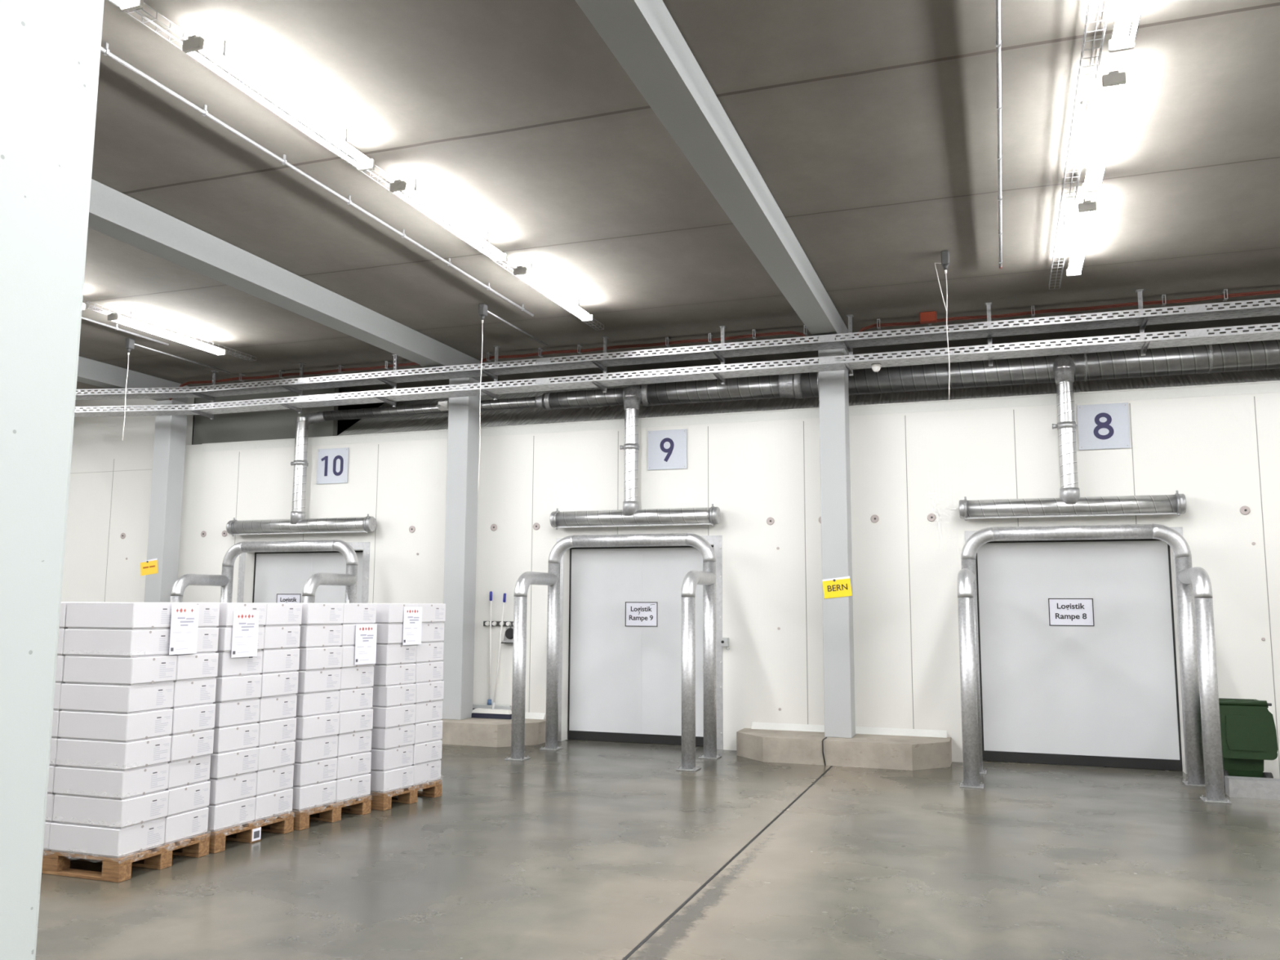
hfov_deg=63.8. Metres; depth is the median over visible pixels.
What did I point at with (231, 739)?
carton
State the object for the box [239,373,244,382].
clip
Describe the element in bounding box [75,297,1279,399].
cable tray
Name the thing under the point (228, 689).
carton
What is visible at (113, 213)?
beam
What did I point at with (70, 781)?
carton
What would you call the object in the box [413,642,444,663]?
carton
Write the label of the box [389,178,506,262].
ceiling lamp
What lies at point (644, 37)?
beam
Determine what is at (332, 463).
number sign
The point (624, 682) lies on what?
door
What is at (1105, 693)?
door
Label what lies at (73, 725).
carton
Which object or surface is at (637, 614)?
door sign
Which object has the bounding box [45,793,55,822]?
carton
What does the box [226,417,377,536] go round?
air duct
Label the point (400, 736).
carton
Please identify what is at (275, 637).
carton
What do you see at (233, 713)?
carton
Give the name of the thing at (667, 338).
clip
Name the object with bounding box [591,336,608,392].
hanger
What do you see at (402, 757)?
carton
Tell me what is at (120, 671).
carton
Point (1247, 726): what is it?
bin
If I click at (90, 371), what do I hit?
beam
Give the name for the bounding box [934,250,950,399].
cable
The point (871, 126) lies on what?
ceiling
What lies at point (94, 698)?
carton
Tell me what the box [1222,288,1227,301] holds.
clip
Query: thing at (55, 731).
carton
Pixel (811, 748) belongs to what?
plinth
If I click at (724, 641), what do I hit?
button
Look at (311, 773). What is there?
carton
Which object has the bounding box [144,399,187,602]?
column
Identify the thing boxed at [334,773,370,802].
carton
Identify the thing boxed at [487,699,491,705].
socket
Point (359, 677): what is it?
carton
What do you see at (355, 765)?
carton
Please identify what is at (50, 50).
pillar
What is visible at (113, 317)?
ceiling lamp
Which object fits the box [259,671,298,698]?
carton
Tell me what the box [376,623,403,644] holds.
carton
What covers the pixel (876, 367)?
smoke detector
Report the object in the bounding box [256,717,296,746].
carton
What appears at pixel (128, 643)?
carton
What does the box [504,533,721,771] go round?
guard
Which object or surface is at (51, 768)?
carton
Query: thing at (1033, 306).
clip
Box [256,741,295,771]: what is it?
carton
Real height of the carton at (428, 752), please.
0.177 m
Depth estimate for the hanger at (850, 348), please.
11.69 m
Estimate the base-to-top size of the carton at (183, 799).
0.177 m
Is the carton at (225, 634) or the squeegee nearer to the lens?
the carton at (225, 634)
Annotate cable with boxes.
[168,362,419,400]
[477,330,808,368]
[856,289,1279,335]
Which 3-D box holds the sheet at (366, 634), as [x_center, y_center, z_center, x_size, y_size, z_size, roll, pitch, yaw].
[-2.316,1.387,8.691,0.002,0.335,0.250,-3,-8,28]
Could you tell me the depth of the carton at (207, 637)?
7.26 m
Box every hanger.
[190,370,218,419]
[280,362,305,413]
[375,354,399,407]
[479,345,501,399]
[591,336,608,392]
[712,325,726,384]
[844,314,853,375]
[985,302,992,366]
[1135,288,1150,355]
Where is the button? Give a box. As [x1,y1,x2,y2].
[720,637,729,649]
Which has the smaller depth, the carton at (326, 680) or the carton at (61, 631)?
the carton at (61, 631)
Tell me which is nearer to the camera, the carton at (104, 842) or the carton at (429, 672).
the carton at (104, 842)
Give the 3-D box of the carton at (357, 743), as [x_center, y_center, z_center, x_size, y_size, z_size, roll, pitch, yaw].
[-2.619,2.208,8.685,0.579,0.177,0.388,-3,-8,28]
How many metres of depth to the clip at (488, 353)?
13.56 m
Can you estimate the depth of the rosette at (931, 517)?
12.00 m
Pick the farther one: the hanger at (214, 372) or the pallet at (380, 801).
the hanger at (214, 372)
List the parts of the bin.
lid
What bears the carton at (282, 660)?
on the carton at (279, 684)
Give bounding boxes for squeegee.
[472,591,511,711]
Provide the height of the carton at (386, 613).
0.177 m
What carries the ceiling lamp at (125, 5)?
hanging from the ceiling
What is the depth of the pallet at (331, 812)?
8.30 m
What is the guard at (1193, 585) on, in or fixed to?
on the floor
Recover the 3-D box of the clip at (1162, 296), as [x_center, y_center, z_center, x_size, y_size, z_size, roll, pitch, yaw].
[5.572,-1.911,10.943,0.034,0.104,0.090,-2,-7,19]
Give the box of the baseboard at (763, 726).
[524,712,946,737]
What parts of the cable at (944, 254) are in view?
cord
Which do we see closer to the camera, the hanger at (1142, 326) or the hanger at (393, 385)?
the hanger at (1142, 326)
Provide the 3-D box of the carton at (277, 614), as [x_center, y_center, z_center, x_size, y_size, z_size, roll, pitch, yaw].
[-3.013,1.053,8.069,0.579,0.177,0.388,-3,-8,23]
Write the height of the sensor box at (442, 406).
0.110 m
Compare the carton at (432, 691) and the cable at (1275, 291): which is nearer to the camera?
the carton at (432, 691)
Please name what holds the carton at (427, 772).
on the pallet at (380, 801)
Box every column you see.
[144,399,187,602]
[441,377,479,719]
[817,348,855,737]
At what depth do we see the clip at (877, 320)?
11.89 m
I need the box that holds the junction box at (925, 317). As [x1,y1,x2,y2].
[919,311,937,324]
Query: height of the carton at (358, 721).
0.177 m
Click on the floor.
(580, 850)
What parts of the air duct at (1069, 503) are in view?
clamp knob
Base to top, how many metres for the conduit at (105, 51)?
0.071 m
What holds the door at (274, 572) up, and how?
in the wall at (1222, 452)
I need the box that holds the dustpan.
[501,623,513,643]
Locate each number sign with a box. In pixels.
[316,447,348,484]
[647,428,686,470]
[1076,402,1130,449]
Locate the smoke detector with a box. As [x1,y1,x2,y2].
[871,364,881,372]
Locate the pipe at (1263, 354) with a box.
[300,339,1279,425]
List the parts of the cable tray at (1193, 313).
splice plate, splice plate, splice plate, splice plate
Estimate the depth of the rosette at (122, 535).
16.00 m
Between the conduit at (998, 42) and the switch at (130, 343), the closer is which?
the conduit at (998, 42)
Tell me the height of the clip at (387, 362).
0.104 m
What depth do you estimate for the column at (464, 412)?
13.52 m
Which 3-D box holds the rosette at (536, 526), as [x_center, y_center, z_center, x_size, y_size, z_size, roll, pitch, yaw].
[-1.381,0.617,13.676,0.096,0.096,0.018,-2,-7,19]
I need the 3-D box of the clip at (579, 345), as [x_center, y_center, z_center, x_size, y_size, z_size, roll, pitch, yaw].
[-0.768,-1.672,13.157,0.034,0.104,0.090,-2,-7,19]
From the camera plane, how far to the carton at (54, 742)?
6.75 m
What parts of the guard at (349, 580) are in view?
post, rail, post, rail, post, rail, post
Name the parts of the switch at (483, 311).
cord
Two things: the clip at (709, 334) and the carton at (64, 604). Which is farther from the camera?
the clip at (709, 334)
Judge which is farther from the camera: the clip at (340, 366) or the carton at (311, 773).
the clip at (340, 366)
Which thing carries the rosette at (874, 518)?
attached to the wall at (1222, 452)
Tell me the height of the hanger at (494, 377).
0.700 m
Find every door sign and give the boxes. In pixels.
[275,593,301,603]
[625,601,657,626]
[1048,598,1094,626]
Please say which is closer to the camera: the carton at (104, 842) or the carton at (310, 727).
the carton at (104, 842)
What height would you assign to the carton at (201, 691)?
0.177 m
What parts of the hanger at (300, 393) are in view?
cantilever arm, cantilever arm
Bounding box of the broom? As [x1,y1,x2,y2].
[471,593,511,719]
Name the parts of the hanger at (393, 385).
cantilever arm, cantilever arm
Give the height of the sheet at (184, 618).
0.335 m
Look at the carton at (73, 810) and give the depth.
6.62 m
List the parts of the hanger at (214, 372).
cantilever arm, cantilever arm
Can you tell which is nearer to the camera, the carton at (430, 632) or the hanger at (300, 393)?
the carton at (430, 632)
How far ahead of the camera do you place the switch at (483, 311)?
11.34 m
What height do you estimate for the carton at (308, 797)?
0.177 m
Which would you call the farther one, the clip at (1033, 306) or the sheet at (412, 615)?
the clip at (1033, 306)
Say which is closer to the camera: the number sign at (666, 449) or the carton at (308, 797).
the carton at (308, 797)
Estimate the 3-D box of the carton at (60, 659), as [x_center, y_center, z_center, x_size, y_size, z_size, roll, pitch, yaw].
[-4.034,1.289,7.087,0.579,0.177,0.388,-2,-7,19]
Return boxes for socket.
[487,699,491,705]
[491,702,495,709]
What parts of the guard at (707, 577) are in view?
plate, post, rail, plate, post, rail, post, plate, rail, post, plate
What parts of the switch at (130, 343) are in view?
cord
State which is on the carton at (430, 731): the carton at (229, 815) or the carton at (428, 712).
the carton at (428, 712)
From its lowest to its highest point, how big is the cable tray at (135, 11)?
0.090 m
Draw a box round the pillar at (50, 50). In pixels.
[0,0,104,959]
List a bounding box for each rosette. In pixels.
[120,533,125,538]
[200,530,206,537]
[222,530,226,536]
[408,525,415,533]
[490,524,497,530]
[533,523,539,529]
[766,517,773,524]
[871,515,879,522]
[927,513,935,521]
[1240,506,1249,515]
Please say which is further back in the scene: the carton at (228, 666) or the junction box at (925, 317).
the junction box at (925, 317)
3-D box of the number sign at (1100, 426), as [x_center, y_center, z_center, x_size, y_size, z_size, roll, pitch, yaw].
[5.182,-0.598,11.500,0.524,0.510,0.025,-2,-7,19]
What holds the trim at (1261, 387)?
attached to the wall at (1222, 452)
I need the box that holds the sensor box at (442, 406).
[435,400,448,410]
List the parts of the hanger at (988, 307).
cantilever arm, cantilever arm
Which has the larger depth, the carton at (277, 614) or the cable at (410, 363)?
the cable at (410, 363)
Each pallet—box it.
[41,833,209,882]
[181,812,293,853]
[267,795,371,830]
[347,779,441,810]
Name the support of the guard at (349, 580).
on the floor
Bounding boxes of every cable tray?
[74,322,1279,417]
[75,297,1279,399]
[1048,0,1111,289]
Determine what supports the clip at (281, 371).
attached to the ceiling
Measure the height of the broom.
1.618 m
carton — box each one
[43,821,54,850]
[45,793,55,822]
[47,765,57,794]
[48,737,60,765]
[48,817,165,857]
[51,710,62,737]
[53,682,65,710]
[53,763,168,799]
[53,790,168,829]
[55,655,66,683]
[56,735,171,771]
[57,628,65,655]
[57,708,173,742]
[59,601,67,628]
[59,681,173,714]
[62,655,177,685]
[63,628,173,657]
[65,601,178,629]
[162,807,208,844]
[164,781,210,817]
[166,755,210,789]
[168,703,215,735]
[168,729,213,762]
[170,678,216,708]
[173,653,218,681]
[178,602,219,627]
[178,627,218,654]
[207,772,257,805]
[207,796,255,831]
[209,747,258,779]
[212,723,259,754]
[213,674,262,702]
[213,698,260,728]
[215,626,264,652]
[215,650,262,677]
[216,602,266,627]
[253,788,293,821]
[255,764,293,796]
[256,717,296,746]
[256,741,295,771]
[257,694,297,722]
[259,648,299,674]
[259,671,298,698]
[261,626,300,650]
[263,602,302,626]
[291,780,336,810]
[292,757,337,786]
[293,712,339,740]
[293,735,337,764]
[294,625,342,648]
[295,690,339,716]
[296,646,342,671]
[297,668,341,693]
[299,603,343,625]
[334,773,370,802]
[335,730,371,757]
[336,751,371,779]
[337,624,355,646]
[337,687,373,712]
[337,708,373,734]
[338,666,373,690]
[339,645,374,668]
[341,603,376,624]
[368,765,413,792]
[369,745,413,771]
[370,704,415,728]
[370,724,414,750]
[371,684,416,707]
[373,603,418,623]
[373,663,415,686]
[374,644,416,665]
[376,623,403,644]
[411,760,440,786]
[412,740,442,765]
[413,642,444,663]
[413,661,443,683]
[413,680,444,703]
[413,700,442,724]
[413,720,442,744]
[417,603,445,622]
[421,622,444,643]
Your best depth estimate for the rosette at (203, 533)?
15.49 m
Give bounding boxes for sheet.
[168,604,199,654]
[231,610,258,657]
[354,623,377,665]
[402,606,422,644]
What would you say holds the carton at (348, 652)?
on the carton at (359, 677)
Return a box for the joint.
[622,765,832,959]
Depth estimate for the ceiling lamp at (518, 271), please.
10.40 m
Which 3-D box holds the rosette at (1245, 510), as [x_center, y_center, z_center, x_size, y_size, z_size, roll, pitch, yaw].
[6.441,0.323,10.945,0.096,0.096,0.018,-2,-7,19]
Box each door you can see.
[236,542,370,603]
[556,535,723,749]
[964,527,1187,773]
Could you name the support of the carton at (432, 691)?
on the carton at (428, 712)
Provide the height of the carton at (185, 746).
0.177 m
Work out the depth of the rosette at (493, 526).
13.88 m
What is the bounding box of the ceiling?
[75,0,1279,436]
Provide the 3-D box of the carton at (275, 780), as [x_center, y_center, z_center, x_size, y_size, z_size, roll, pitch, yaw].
[-3.029,2.293,7.919,0.579,0.177,0.388,-3,-8,23]
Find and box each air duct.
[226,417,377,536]
[549,395,720,529]
[959,365,1186,520]
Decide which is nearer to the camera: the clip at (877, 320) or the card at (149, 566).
the clip at (877, 320)
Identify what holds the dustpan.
hanging from the rail
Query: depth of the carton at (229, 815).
7.39 m
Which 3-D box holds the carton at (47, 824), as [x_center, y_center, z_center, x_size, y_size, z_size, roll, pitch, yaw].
[-4.045,2.352,6.957,0.579,0.177,0.388,-2,-7,20]
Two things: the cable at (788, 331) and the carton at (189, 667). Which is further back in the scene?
the cable at (788, 331)
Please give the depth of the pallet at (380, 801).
9.06 m
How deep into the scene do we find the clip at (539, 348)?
13.31 m
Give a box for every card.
[140,558,157,575]
[822,576,852,598]
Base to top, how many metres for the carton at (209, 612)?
0.177 m
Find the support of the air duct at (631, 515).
attached to the pipe at (1263, 354)
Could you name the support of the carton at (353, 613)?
on the carton at (348, 631)
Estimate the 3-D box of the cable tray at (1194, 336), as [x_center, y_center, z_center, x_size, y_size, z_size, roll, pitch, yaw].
[0.783,-1.260,11.970,21.524,0.086,0.969,-2,-7,17]
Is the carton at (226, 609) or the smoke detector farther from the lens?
the smoke detector
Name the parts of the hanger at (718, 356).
cantilever arm, cantilever arm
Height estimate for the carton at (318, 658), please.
0.177 m
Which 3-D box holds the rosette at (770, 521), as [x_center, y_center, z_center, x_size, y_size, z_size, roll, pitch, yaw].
[1.601,0.505,12.635,0.096,0.096,0.018,-2,-7,19]
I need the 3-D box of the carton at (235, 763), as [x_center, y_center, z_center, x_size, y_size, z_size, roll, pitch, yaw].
[-3.179,2.072,7.582,0.579,0.177,0.388,-3,-8,23]
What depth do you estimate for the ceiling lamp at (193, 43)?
6.43 m
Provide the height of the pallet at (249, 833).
0.142 m
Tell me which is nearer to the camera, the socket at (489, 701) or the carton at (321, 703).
the carton at (321, 703)
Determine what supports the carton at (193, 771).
on the carton at (183, 799)
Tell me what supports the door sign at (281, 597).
attached to the door at (274, 572)
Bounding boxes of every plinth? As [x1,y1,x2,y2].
[440,717,546,746]
[736,728,951,770]
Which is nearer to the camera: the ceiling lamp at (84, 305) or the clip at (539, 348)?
the ceiling lamp at (84, 305)
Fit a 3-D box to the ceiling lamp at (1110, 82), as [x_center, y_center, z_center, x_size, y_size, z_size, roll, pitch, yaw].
[3.117,-2.361,6.950,0.130,0.191,1.720,-2,-7,19]
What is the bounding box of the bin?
[1218,697,1278,791]
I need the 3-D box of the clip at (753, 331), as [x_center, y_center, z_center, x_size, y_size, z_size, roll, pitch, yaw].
[1.383,-1.753,12.406,0.034,0.104,0.090,-2,-7,19]
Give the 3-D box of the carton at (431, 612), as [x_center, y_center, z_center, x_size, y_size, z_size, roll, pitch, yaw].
[-2.162,1.240,9.578,0.579,0.177,0.388,-3,-8,27]
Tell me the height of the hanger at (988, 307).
0.700 m
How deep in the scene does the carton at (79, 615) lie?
6.77 m
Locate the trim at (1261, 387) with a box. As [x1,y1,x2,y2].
[201,380,1279,452]
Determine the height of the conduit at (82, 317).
0.071 m
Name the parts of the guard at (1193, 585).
rail, post, post, plate, rail, post, plate, rail, post, plate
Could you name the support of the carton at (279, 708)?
on the carton at (284, 731)
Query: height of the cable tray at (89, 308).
0.090 m
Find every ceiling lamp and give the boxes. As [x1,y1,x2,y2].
[82,302,87,310]
[107,309,226,355]
[111,0,143,12]
[182,35,374,170]
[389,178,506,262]
[513,262,593,321]
[1066,199,1096,276]
[1081,70,1126,192]
[1108,0,1142,52]
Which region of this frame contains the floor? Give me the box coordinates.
[35,738,1279,959]
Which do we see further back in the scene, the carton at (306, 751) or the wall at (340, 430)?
the wall at (340, 430)
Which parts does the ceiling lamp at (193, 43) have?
hanger rod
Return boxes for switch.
[122,337,230,440]
[477,303,547,497]
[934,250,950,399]
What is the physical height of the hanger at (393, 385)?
0.700 m
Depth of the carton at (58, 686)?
6.80 m
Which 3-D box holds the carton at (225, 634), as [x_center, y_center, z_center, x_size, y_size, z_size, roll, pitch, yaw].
[-3.174,1.186,7.688,0.579,0.177,0.388,-3,-8,23]
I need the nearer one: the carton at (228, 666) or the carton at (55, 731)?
the carton at (55, 731)
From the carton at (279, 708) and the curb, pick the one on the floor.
the curb
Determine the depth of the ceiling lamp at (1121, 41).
5.57 m
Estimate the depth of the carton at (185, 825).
7.02 m
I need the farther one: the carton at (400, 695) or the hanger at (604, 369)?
the hanger at (604, 369)
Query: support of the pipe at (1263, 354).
attached to the wall
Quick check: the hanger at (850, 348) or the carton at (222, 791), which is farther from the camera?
the hanger at (850, 348)
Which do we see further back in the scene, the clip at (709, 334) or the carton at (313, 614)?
the clip at (709, 334)
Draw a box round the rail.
[483,621,513,626]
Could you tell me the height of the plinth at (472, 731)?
0.270 m
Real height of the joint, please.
0.002 m
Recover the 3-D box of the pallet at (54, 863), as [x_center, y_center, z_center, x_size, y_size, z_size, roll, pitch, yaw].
[-3.695,2.524,7.023,1.170,0.142,0.785,-2,-7,19]
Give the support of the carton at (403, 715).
on the carton at (400, 736)
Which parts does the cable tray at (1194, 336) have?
splice plate, splice plate, splice plate, splice plate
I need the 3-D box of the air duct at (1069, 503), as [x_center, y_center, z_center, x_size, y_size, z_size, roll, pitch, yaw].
[4.759,-0.417,11.505,2.310,1.703,0.254,-2,-7,19]
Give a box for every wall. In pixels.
[61,390,1279,778]
[191,426,349,444]
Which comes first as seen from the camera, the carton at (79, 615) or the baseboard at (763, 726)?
the carton at (79, 615)
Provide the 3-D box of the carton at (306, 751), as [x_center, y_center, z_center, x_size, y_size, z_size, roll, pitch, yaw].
[-2.805,2.166,8.341,0.579,0.177,0.388,-3,-8,28]
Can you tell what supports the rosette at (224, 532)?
attached to the wall at (1222, 452)
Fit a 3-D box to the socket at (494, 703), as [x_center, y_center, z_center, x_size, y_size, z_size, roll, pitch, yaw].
[-1.919,2.969,13.412,0.053,0.132,0.062,-2,-7,19]
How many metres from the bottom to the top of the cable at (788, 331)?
0.275 m
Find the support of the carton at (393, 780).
on the pallet at (380, 801)
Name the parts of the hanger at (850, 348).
cantilever arm, cantilever arm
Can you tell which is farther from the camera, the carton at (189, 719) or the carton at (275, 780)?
the carton at (275, 780)
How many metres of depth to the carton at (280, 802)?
7.77 m
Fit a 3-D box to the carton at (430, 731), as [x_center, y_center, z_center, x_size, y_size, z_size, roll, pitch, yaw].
[-2.167,2.304,9.455,0.579,0.177,0.388,-3,-8,27]
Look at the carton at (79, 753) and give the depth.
6.66 m
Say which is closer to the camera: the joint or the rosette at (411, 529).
the joint
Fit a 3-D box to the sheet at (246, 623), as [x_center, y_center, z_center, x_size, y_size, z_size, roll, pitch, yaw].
[-2.903,1.132,7.567,0.002,0.335,0.250,-3,-8,23]
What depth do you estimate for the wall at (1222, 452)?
12.54 m
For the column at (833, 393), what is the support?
on the floor
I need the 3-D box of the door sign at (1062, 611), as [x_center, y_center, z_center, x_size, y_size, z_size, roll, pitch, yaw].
[4.860,1.490,11.591,0.469,0.311,0.006,-2,-7,19]
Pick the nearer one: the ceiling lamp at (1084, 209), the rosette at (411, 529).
the ceiling lamp at (1084, 209)
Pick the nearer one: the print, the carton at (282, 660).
the print
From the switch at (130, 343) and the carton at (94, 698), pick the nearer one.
the carton at (94, 698)
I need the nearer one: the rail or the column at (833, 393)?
the column at (833, 393)
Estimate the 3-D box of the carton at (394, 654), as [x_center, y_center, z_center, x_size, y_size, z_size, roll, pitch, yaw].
[-2.353,1.552,9.198,0.579,0.177,0.388,-3,-8,27]
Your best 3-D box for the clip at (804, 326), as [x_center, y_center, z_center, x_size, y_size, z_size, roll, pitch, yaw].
[1.968,-1.775,12.202,0.034,0.104,0.090,-2,-7,19]
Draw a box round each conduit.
[81,316,168,345]
[100,42,533,316]
[995,0,1002,268]
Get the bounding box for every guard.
[169,539,358,603]
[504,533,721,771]
[957,524,1231,803]
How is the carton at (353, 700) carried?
on the carton at (358, 721)
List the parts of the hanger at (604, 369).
cantilever arm, cantilever arm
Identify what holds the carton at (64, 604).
on the carton at (61, 631)
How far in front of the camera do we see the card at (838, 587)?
11.78 m
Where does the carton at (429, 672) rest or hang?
on the carton at (432, 691)
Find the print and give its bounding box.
[253,830,259,838]
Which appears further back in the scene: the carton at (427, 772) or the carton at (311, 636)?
the carton at (427, 772)
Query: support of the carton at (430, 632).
on the carton at (427, 652)
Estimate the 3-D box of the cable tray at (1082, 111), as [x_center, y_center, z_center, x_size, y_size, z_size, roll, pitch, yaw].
[1.633,-2.877,3.167,0.106,0.090,15.553,-2,-7,19]
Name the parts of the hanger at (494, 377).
cantilever arm, cantilever arm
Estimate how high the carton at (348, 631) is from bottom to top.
0.177 m
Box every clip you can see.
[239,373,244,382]
[279,369,284,378]
[338,364,344,373]
[385,360,391,369]
[486,352,492,361]
[537,347,543,357]
[577,344,582,354]
[665,337,670,346]
[708,333,712,343]
[752,329,756,339]
[803,324,808,335]
[876,319,880,329]
[1031,305,1035,316]
[1160,294,1166,306]
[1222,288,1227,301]
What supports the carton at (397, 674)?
on the carton at (400, 695)
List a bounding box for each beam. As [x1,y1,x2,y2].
[76,355,188,403]
[88,178,482,381]
[574,0,848,353]
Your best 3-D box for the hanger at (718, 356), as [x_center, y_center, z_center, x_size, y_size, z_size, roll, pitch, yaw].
[0.926,-1.499,12.040,0.070,0.700,0.450,-2,-7,19]
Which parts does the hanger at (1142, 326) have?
cantilever arm, cantilever arm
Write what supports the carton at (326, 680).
on the carton at (321, 703)

